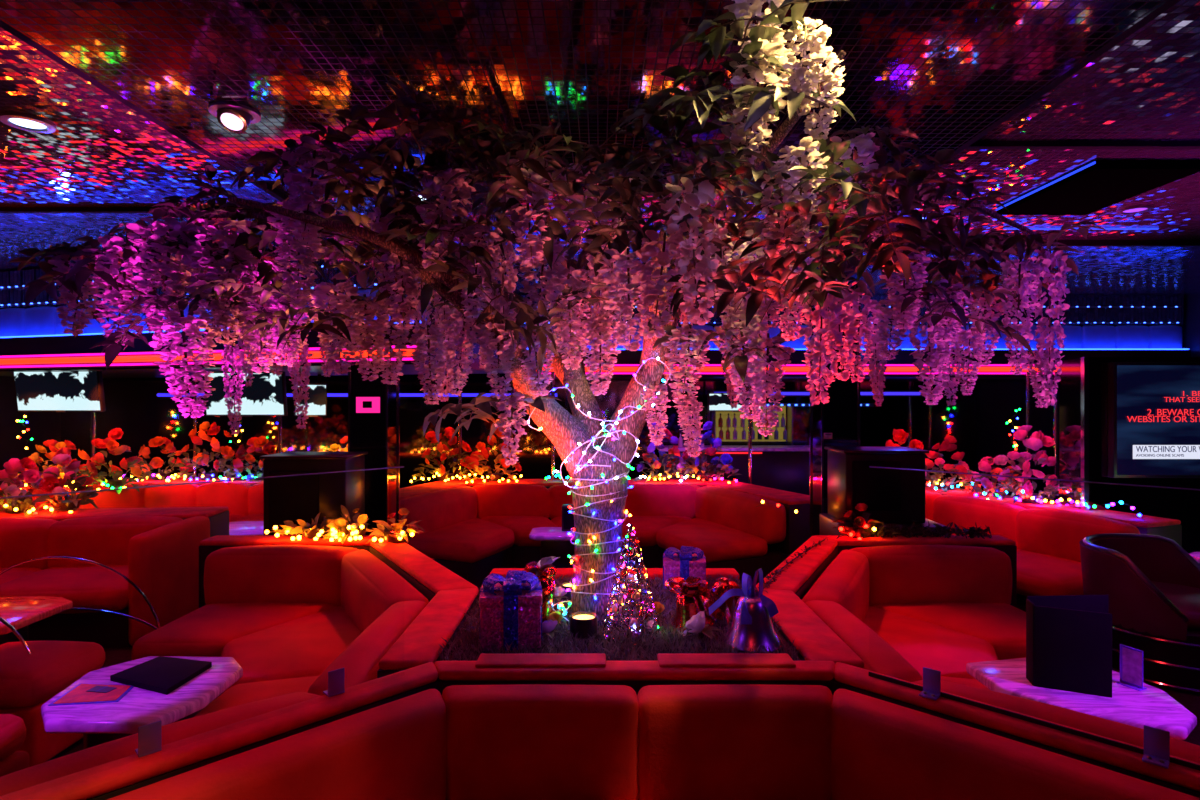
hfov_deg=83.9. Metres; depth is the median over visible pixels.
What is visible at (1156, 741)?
glass clip
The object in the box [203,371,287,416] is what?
television
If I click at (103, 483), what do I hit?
string lights
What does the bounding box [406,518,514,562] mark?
seat cushion
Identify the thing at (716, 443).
flower arrangement
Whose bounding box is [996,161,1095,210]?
trim
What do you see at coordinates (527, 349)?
trim
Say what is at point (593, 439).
string lights
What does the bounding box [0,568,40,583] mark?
seat cushion
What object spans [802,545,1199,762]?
banquette
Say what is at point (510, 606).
gift box
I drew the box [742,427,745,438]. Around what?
bottle
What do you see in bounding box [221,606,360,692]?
seat cushion
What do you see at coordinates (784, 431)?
bottle
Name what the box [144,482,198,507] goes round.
cushion
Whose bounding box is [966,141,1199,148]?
trim
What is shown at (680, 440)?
bottle
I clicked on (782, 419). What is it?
bottle
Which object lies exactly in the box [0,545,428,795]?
banquette
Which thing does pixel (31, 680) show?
seat cushion
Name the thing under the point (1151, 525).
shelf
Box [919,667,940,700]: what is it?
glass clip
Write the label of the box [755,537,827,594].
garland
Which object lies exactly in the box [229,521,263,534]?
cocktail table
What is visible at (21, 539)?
cushion
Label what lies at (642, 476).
string lights
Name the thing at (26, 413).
string lights
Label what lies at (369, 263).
led strip
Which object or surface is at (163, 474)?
string lights
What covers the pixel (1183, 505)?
wall
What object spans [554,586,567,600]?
flower
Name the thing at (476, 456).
flower arrangement
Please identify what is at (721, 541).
seat cushion
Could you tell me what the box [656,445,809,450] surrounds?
countertop
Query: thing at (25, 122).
recessed light
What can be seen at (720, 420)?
bottle
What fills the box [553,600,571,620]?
string lights
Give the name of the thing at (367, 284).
led strip
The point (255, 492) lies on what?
cushion
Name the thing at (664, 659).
pad
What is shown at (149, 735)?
glass clip
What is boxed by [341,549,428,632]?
cushion
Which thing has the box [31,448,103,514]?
flower arrangement
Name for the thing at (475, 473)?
string lights
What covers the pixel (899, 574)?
cushion
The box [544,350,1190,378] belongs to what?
trim
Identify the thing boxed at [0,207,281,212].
trim
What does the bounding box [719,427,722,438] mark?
bottle
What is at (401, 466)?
glass screen
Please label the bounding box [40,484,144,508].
cushion
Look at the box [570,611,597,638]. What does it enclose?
spotlight
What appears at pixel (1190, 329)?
wall
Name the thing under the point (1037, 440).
flower arrangement
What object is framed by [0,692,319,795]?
cushion
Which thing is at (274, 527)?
string lights
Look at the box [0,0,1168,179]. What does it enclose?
ceiling
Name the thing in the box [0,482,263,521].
sofa
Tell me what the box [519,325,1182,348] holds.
trim
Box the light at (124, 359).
[0,344,418,369]
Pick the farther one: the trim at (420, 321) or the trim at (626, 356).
the trim at (626, 356)
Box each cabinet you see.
[260,452,367,534]
[819,447,948,534]
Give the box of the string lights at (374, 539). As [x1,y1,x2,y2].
[372,531,413,541]
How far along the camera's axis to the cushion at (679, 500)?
7.05 m
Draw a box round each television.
[14,371,105,411]
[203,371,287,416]
[294,374,326,416]
[708,381,760,411]
[1108,362,1199,477]
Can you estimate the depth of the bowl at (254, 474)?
7.55 m
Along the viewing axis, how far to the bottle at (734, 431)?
9.19 m
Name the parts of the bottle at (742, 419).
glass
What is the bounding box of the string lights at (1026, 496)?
[1015,495,1064,504]
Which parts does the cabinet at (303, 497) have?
panel, lid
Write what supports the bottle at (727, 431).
on the shelf at (715, 414)
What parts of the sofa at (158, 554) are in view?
arm panel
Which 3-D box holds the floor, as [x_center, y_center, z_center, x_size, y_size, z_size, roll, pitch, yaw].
[-0.100,1.700,3.100,15.400,0.100,13.000,0,0,0]
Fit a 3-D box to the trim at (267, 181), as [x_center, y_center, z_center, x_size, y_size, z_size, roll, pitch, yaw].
[-0.100,-1.350,3.970,3.860,0.100,0.040,0,0,0]
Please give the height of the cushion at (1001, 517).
0.438 m
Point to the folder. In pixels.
(161, 674)
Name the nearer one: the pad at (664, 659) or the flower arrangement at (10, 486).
the pad at (664, 659)
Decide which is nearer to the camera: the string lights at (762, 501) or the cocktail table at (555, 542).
the string lights at (762, 501)
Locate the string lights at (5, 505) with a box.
[0,504,31,513]
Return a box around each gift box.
[479,570,541,650]
[663,546,705,589]
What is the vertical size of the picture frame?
0.130 m
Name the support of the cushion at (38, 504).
on the sofa at (245, 502)
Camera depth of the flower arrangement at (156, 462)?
7.54 m
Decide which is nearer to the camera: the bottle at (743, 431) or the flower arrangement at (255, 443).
the flower arrangement at (255, 443)
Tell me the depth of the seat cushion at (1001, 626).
3.71 m
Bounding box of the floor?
[46,587,1199,761]
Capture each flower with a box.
[541,620,562,637]
[547,611,564,624]
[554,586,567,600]
[651,601,665,614]
[682,611,722,638]
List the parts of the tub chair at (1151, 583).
rail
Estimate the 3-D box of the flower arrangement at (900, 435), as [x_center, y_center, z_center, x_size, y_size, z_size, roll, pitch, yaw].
[3.292,0.629,7.279,0.757,0.633,0.581,0,0,28]
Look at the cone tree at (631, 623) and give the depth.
2.63 m
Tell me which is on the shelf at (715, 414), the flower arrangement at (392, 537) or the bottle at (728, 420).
the bottle at (728, 420)
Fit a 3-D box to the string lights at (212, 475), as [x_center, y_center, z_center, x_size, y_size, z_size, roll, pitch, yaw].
[-4.479,0.865,7.417,0.691,0.098,0.104,0,0,0]
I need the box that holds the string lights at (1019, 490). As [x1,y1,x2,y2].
[975,489,1023,498]
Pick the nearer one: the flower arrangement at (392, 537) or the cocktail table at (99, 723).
the cocktail table at (99, 723)
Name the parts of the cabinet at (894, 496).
lid, panel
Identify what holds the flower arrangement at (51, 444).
on the shelf at (146, 482)
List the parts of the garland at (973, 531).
cord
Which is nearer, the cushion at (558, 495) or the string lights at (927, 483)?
the string lights at (927, 483)
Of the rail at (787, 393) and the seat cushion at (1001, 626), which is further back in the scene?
the rail at (787, 393)
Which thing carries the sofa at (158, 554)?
on the floor
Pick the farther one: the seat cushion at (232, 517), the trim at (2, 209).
the seat cushion at (232, 517)
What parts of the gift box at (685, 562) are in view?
lid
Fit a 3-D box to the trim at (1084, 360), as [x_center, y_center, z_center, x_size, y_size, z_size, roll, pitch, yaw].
[3.955,0.650,5.440,0.040,2.000,0.040,0,0,0]
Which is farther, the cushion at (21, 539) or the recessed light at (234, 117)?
the cushion at (21, 539)
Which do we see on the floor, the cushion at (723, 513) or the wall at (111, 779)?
the wall at (111, 779)
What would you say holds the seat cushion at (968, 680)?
on the banquette at (903, 610)
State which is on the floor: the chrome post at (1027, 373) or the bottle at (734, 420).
the chrome post at (1027, 373)
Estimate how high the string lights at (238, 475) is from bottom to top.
0.074 m
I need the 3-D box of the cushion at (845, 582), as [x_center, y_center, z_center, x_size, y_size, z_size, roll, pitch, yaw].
[1.329,1.127,3.697,0.242,0.422,1.258,0,0,29]
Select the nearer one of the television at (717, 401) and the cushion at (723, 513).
the cushion at (723, 513)
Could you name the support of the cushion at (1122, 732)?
on the banquette at (903, 610)
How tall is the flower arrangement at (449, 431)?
0.623 m
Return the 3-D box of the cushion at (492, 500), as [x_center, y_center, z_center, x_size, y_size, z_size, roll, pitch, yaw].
[-0.975,1.110,7.180,0.911,0.418,0.291,0,0,0]
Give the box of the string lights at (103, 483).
[65,482,129,489]
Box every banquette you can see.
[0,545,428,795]
[107,684,1199,799]
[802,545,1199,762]
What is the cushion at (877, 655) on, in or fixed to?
on the banquette at (903, 610)
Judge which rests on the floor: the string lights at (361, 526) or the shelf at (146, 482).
the shelf at (146, 482)
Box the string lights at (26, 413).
[16,413,32,448]
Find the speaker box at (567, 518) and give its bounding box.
[562,504,573,530]
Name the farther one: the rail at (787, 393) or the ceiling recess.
the rail at (787, 393)
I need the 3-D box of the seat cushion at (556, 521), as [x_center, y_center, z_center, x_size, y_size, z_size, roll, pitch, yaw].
[-0.147,1.315,6.727,0.768,0.218,0.801,0,0,0]
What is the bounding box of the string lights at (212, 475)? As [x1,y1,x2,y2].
[168,474,226,481]
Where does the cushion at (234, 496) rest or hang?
on the sofa at (245, 502)
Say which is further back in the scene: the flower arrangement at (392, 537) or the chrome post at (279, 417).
the chrome post at (279, 417)
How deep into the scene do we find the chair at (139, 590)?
3.84 m
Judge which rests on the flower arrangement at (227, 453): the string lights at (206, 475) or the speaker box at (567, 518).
the string lights at (206, 475)
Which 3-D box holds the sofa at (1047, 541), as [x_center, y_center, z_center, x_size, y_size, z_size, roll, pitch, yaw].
[3.072,1.266,5.861,0.973,0.769,2.575,0,0,-21]
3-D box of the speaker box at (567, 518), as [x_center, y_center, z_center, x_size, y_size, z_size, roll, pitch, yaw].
[-0.270,1.040,5.896,0.130,0.220,0.137,0,0,0]
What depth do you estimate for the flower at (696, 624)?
2.60 m
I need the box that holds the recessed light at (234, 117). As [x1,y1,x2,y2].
[208,102,260,132]
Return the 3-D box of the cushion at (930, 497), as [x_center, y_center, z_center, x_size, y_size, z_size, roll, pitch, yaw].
[3.097,1.100,6.769,0.277,0.438,0.897,0,0,-21]
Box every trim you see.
[0,20,352,240]
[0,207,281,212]
[0,248,514,308]
[0,289,429,336]
[0,321,420,337]
[0,323,502,377]
[25,297,513,333]
[257,180,813,182]
[348,367,399,528]
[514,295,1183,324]
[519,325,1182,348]
[527,349,1188,349]
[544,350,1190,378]
[611,325,1178,348]
[747,0,1180,294]
[810,242,859,536]
[861,240,1199,245]
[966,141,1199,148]
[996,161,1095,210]
[1003,228,1158,229]
[1081,357,1088,510]
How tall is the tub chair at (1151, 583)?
0.748 m
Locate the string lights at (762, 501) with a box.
[756,500,797,512]
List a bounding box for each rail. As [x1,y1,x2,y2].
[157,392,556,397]
[714,390,923,396]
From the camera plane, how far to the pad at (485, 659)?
2.27 m
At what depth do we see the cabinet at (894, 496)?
4.78 m
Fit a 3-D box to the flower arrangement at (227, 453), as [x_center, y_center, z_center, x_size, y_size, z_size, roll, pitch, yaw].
[-4.483,0.494,7.637,0.732,0.827,0.579,0,0,-19]
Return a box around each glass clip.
[135,720,161,756]
[323,667,344,696]
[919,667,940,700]
[1142,725,1169,768]
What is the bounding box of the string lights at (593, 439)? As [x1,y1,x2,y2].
[527,357,670,488]
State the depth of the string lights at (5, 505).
5.17 m
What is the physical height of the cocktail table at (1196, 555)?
0.560 m
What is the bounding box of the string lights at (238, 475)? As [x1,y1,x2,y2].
[219,474,256,479]
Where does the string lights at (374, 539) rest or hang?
on the wall at (111, 779)
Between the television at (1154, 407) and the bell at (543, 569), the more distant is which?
the television at (1154, 407)
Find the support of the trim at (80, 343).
attached to the wall at (42, 426)
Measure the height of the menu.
0.330 m
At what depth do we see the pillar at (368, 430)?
5.47 m
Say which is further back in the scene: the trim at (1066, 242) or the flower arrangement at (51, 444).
the flower arrangement at (51, 444)
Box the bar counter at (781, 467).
[656,445,809,494]
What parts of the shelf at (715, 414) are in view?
panel, panel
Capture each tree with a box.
[7,0,1108,620]
[602,524,660,644]
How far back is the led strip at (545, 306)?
8.37 m
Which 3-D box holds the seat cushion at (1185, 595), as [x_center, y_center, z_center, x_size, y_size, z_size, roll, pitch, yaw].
[3.500,1.248,4.100,0.740,0.115,0.740,0,0,0]
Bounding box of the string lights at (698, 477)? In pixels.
[680,475,739,482]
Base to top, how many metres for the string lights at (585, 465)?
0.621 m
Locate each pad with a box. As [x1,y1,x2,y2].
[475,653,605,666]
[657,653,795,666]
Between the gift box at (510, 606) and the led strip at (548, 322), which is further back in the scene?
the led strip at (548, 322)
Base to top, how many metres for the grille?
0.180 m
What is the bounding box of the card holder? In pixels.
[1116,644,1146,690]
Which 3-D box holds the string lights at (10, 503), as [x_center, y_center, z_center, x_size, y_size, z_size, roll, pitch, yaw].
[-4.636,0.863,5.330,0.200,0.070,0.200,0,0,0]
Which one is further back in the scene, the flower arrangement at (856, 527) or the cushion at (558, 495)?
the cushion at (558, 495)
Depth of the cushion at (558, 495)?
7.06 m
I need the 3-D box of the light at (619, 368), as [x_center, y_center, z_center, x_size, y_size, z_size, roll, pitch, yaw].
[2.750,-0.380,8.247,7.500,0.150,0.087,0,0,0]
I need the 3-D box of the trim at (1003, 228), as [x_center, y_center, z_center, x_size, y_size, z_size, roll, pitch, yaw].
[3.750,-1.335,5.200,1.200,0.012,0.015,0,0,0]
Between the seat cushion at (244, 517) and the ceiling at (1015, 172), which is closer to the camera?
the ceiling at (1015, 172)
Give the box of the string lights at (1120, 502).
[1076,501,1143,519]
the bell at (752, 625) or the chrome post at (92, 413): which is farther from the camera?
the chrome post at (92, 413)
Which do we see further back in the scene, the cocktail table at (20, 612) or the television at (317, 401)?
the television at (317, 401)
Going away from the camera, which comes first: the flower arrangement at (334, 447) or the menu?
the menu
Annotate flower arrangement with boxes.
[0,457,54,515]
[14,439,93,483]
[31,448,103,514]
[74,428,154,493]
[130,436,194,480]
[173,416,243,480]
[221,436,275,480]
[270,513,371,544]
[323,505,368,542]
[330,436,347,451]
[366,508,424,543]
[412,427,476,482]
[459,427,521,481]
[634,423,686,482]
[671,420,741,480]
[833,503,884,536]
[885,429,934,475]
[925,435,977,492]
[962,455,1023,498]
[989,425,1069,503]
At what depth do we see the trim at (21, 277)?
6.73 m
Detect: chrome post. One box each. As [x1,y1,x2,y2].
[91,412,94,456]
[193,378,196,476]
[278,416,281,452]
[458,380,461,478]
[551,372,554,478]
[748,384,751,483]
[1026,372,1029,480]
[1054,372,1057,501]
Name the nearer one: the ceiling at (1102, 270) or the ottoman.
the ottoman
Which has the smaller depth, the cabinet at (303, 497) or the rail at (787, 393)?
the cabinet at (303, 497)
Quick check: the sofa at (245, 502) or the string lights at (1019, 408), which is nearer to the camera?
the sofa at (245, 502)
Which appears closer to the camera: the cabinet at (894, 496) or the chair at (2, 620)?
the chair at (2, 620)
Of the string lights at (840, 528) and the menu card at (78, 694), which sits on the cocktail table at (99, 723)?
the menu card at (78, 694)
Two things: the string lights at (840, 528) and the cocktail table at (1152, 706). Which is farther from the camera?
the string lights at (840, 528)
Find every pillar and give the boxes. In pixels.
[351,365,397,534]
[812,242,857,535]
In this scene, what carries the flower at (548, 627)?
on the planter bed
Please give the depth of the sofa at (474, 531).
6.37 m
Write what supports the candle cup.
on the planter bed
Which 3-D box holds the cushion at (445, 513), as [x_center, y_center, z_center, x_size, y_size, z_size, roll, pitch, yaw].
[-1.597,1.110,6.584,0.292,0.418,1.403,0,0,21]
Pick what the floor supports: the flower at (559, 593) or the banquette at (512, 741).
the banquette at (512, 741)
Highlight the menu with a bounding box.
[1026,595,1111,697]
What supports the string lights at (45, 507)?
on the shelf at (218, 517)
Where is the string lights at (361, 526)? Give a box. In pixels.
[331,525,363,539]
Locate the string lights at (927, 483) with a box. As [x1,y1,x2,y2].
[926,482,981,489]
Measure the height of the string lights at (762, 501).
0.092 m
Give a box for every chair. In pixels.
[0,556,160,628]
[0,617,30,653]
[0,641,104,766]
[1079,533,1199,694]
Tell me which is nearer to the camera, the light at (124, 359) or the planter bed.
the planter bed
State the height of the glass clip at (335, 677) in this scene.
0.076 m
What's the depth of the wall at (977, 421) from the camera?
9.40 m
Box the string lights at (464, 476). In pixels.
[410,472,470,481]
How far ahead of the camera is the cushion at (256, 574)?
4.10 m
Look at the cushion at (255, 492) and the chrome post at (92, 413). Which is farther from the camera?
the chrome post at (92, 413)
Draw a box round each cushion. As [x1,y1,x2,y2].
[0,491,39,509]
[0,517,57,569]
[0,565,128,613]
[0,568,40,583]
[0,641,104,707]
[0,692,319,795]
[0,714,25,761]
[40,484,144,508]
[47,515,182,567]
[107,689,445,799]
[132,603,336,659]
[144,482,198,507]
[194,676,318,716]
[196,482,250,515]
[204,545,358,606]
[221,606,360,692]
[229,514,244,521]
[232,514,263,521]
[248,483,263,514]
[307,600,426,695]
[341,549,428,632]
[400,486,476,542]
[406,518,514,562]
[441,684,638,799]
[472,484,549,518]
[481,516,556,545]
[548,484,572,518]
[551,516,561,526]
[621,516,690,545]
[624,484,699,518]
[637,684,832,799]
[656,518,767,562]
[695,486,785,543]
[802,549,869,621]
[805,600,922,681]
[831,689,1199,799]
[849,545,1011,605]
[863,606,998,678]
[872,603,1025,659]
[913,680,1199,762]
[921,675,989,689]
[925,490,941,520]
[933,495,1024,545]
[1016,508,1139,561]
[1017,549,1083,595]
[1151,581,1199,629]
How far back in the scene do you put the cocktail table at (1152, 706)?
2.50 m
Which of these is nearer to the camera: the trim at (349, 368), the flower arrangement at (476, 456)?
the trim at (349, 368)
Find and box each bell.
[521,556,559,622]
[665,576,730,630]
[702,576,740,619]
[708,568,782,652]
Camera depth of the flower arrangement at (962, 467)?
6.69 m
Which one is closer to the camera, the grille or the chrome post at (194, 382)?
the grille
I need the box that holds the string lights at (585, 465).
[566,464,633,607]
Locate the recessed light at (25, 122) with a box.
[0,113,55,132]
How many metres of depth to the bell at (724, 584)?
2.86 m
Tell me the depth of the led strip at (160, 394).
9.35 m
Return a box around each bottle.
[678,433,682,446]
[718,413,722,426]
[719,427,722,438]
[726,413,730,426]
[726,427,729,438]
[732,413,736,426]
[733,427,736,438]
[741,413,744,426]
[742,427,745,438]
[752,426,754,438]
[774,427,777,438]
[781,413,784,426]
[783,426,786,438]
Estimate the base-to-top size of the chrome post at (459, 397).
1.980 m
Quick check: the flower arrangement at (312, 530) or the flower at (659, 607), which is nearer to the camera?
the flower at (659, 607)
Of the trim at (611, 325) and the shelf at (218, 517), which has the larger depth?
the trim at (611, 325)
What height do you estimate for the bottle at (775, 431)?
0.185 m
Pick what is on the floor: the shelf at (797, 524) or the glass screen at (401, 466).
the shelf at (797, 524)
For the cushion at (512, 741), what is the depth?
2.05 m
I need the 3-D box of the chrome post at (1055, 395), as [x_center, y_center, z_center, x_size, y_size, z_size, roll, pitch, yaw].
[5.401,0.660,7.900,0.090,1.980,0.090,0,0,0]
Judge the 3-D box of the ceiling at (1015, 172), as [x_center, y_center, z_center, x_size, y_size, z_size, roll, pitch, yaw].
[4.645,-1.385,4.530,5.510,0.080,2.140,0,0,0]
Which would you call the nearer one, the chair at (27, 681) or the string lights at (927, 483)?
the chair at (27, 681)
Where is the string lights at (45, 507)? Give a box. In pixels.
[32,505,72,513]
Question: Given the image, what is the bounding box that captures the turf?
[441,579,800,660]
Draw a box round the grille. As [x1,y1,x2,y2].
[563,509,573,528]
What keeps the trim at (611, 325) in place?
attached to the wall at (977, 421)
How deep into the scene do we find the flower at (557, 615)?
2.73 m
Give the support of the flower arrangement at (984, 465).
on the shelf at (1151, 525)
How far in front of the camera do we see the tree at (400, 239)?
2.39 m
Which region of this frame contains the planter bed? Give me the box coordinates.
[438,572,804,660]
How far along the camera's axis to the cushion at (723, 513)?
6.21 m
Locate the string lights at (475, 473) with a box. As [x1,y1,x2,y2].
[459,473,521,482]
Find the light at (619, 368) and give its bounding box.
[536,363,1058,374]
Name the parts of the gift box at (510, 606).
lid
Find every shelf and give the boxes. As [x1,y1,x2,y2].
[0,477,263,490]
[0,507,228,536]
[400,479,809,554]
[712,406,792,444]
[925,484,1181,546]
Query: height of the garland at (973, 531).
0.158 m
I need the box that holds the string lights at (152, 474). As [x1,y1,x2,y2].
[119,474,178,481]
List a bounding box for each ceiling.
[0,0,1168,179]
[0,27,282,206]
[0,213,335,271]
[270,183,846,294]
[796,246,1199,294]
[847,149,1199,239]
[977,0,1199,140]
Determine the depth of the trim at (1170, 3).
2.62 m
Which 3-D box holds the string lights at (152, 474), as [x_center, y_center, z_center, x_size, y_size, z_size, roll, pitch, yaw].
[-5.027,0.872,7.417,0.715,0.098,0.117,0,0,0]
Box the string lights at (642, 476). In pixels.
[637,473,687,481]
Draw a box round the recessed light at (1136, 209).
[1116,205,1153,214]
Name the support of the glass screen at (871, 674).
on the wall at (111, 779)
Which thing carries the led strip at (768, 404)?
attached to the wall at (977, 421)
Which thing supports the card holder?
on the cocktail table at (1152, 706)
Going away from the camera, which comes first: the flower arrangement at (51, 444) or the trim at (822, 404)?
the trim at (822, 404)
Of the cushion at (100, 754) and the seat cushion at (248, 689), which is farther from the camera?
the seat cushion at (248, 689)
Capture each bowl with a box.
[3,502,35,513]
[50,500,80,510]
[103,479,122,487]
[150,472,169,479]
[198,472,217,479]
[248,472,263,479]
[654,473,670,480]
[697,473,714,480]
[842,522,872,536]
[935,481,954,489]
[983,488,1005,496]
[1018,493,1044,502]
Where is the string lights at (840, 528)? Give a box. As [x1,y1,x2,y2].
[839,525,880,539]
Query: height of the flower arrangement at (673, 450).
0.696 m
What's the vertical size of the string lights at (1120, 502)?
0.251 m
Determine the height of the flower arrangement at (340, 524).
0.249 m
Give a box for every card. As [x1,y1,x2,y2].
[48,683,133,705]
[86,686,115,692]
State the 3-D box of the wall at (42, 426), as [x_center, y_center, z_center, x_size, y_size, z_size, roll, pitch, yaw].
[-7.700,0.100,3.100,0.200,3.100,12.600,0,0,0]
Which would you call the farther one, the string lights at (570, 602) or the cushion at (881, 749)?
the string lights at (570, 602)
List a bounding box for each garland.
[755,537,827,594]
[833,520,991,538]
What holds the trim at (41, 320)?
attached to the wall at (42, 426)
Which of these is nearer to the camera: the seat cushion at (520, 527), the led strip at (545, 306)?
the seat cushion at (520, 527)
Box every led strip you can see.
[0,263,369,288]
[0,284,377,305]
[545,306,1181,307]
[548,322,1181,322]
[764,403,873,406]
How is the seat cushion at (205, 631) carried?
on the banquette at (290, 616)
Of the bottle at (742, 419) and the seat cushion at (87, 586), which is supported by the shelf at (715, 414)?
the bottle at (742, 419)
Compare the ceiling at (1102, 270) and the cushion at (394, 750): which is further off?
the ceiling at (1102, 270)
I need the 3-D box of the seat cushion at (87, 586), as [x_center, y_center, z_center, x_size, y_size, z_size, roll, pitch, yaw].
[-3.615,1.315,4.662,0.965,0.217,0.757,0,0,0]
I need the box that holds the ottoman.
[0,714,28,776]
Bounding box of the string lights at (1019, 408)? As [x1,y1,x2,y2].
[1006,408,1020,449]
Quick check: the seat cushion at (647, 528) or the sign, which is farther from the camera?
the seat cushion at (647, 528)
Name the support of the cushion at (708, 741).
on the banquette at (512, 741)
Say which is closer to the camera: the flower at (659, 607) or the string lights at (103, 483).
the flower at (659, 607)
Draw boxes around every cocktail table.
[0,596,72,644]
[41,656,242,749]
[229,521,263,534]
[529,527,573,567]
[966,658,1196,739]
[1190,552,1199,562]
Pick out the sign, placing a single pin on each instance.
(826, 435)
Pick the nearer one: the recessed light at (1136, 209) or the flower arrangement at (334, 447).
the recessed light at (1136, 209)
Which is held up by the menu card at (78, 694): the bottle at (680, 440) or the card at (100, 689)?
the card at (100, 689)
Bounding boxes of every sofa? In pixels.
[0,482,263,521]
[0,515,209,648]
[400,484,788,587]
[925,490,1139,611]
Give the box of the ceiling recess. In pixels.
[997,160,1199,214]
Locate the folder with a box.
[110,656,211,694]
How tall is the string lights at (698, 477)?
0.094 m
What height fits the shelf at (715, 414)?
0.530 m
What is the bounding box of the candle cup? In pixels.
[560,581,571,602]
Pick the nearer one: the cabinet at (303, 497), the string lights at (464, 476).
the cabinet at (303, 497)
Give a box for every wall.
[0,376,60,484]
[0,535,1199,799]
[61,373,1058,500]
[489,568,739,580]
[1059,357,1199,563]
[1179,292,1199,356]
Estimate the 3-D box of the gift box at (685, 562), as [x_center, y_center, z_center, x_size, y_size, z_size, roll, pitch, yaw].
[0.420,0.840,3.330,0.223,0.189,0.196,0,0,0]
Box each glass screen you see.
[0,466,403,498]
[869,466,1199,770]
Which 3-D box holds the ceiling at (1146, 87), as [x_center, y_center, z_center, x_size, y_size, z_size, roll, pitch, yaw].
[4.645,-1.370,0.110,5.510,0.080,6.620,0,0,0]
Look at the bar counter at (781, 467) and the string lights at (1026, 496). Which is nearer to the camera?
the string lights at (1026, 496)
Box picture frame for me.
[356,397,379,412]
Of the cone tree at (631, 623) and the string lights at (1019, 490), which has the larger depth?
the string lights at (1019, 490)
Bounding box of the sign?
[824,433,831,438]
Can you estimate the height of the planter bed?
0.052 m
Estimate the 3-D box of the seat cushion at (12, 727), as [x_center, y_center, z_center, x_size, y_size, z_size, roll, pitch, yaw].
[-2.460,1.275,2.360,0.579,0.207,0.518,0,0,0]
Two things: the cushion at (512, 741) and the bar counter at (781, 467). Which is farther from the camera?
the bar counter at (781, 467)
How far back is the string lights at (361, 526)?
4.32 m
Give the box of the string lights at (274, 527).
[265,526,354,541]
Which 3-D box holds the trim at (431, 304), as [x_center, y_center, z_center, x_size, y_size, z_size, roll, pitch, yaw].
[-4.189,-0.787,7.264,6.298,0.315,1.740,0,0,16]
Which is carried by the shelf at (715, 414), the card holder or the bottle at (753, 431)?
the bottle at (753, 431)
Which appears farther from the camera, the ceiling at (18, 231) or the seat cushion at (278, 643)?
the ceiling at (18, 231)
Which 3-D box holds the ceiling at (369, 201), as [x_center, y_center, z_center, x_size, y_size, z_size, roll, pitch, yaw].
[-0.100,-1.385,6.695,3.900,0.080,5.410,0,0,0]
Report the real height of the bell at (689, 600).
0.206 m
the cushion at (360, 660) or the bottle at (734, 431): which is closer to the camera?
the cushion at (360, 660)
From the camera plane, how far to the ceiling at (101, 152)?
3.56 m
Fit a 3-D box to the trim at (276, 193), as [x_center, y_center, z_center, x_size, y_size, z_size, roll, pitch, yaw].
[-2.070,-1.350,3.100,0.040,0.100,12.600,0,0,0]
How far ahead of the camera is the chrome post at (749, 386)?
7.73 m
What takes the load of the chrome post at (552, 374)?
on the floor
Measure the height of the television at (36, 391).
0.773 m
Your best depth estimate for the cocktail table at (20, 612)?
3.58 m
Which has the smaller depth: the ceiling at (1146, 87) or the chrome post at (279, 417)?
the ceiling at (1146, 87)
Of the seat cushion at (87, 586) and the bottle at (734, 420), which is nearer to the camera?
the seat cushion at (87, 586)

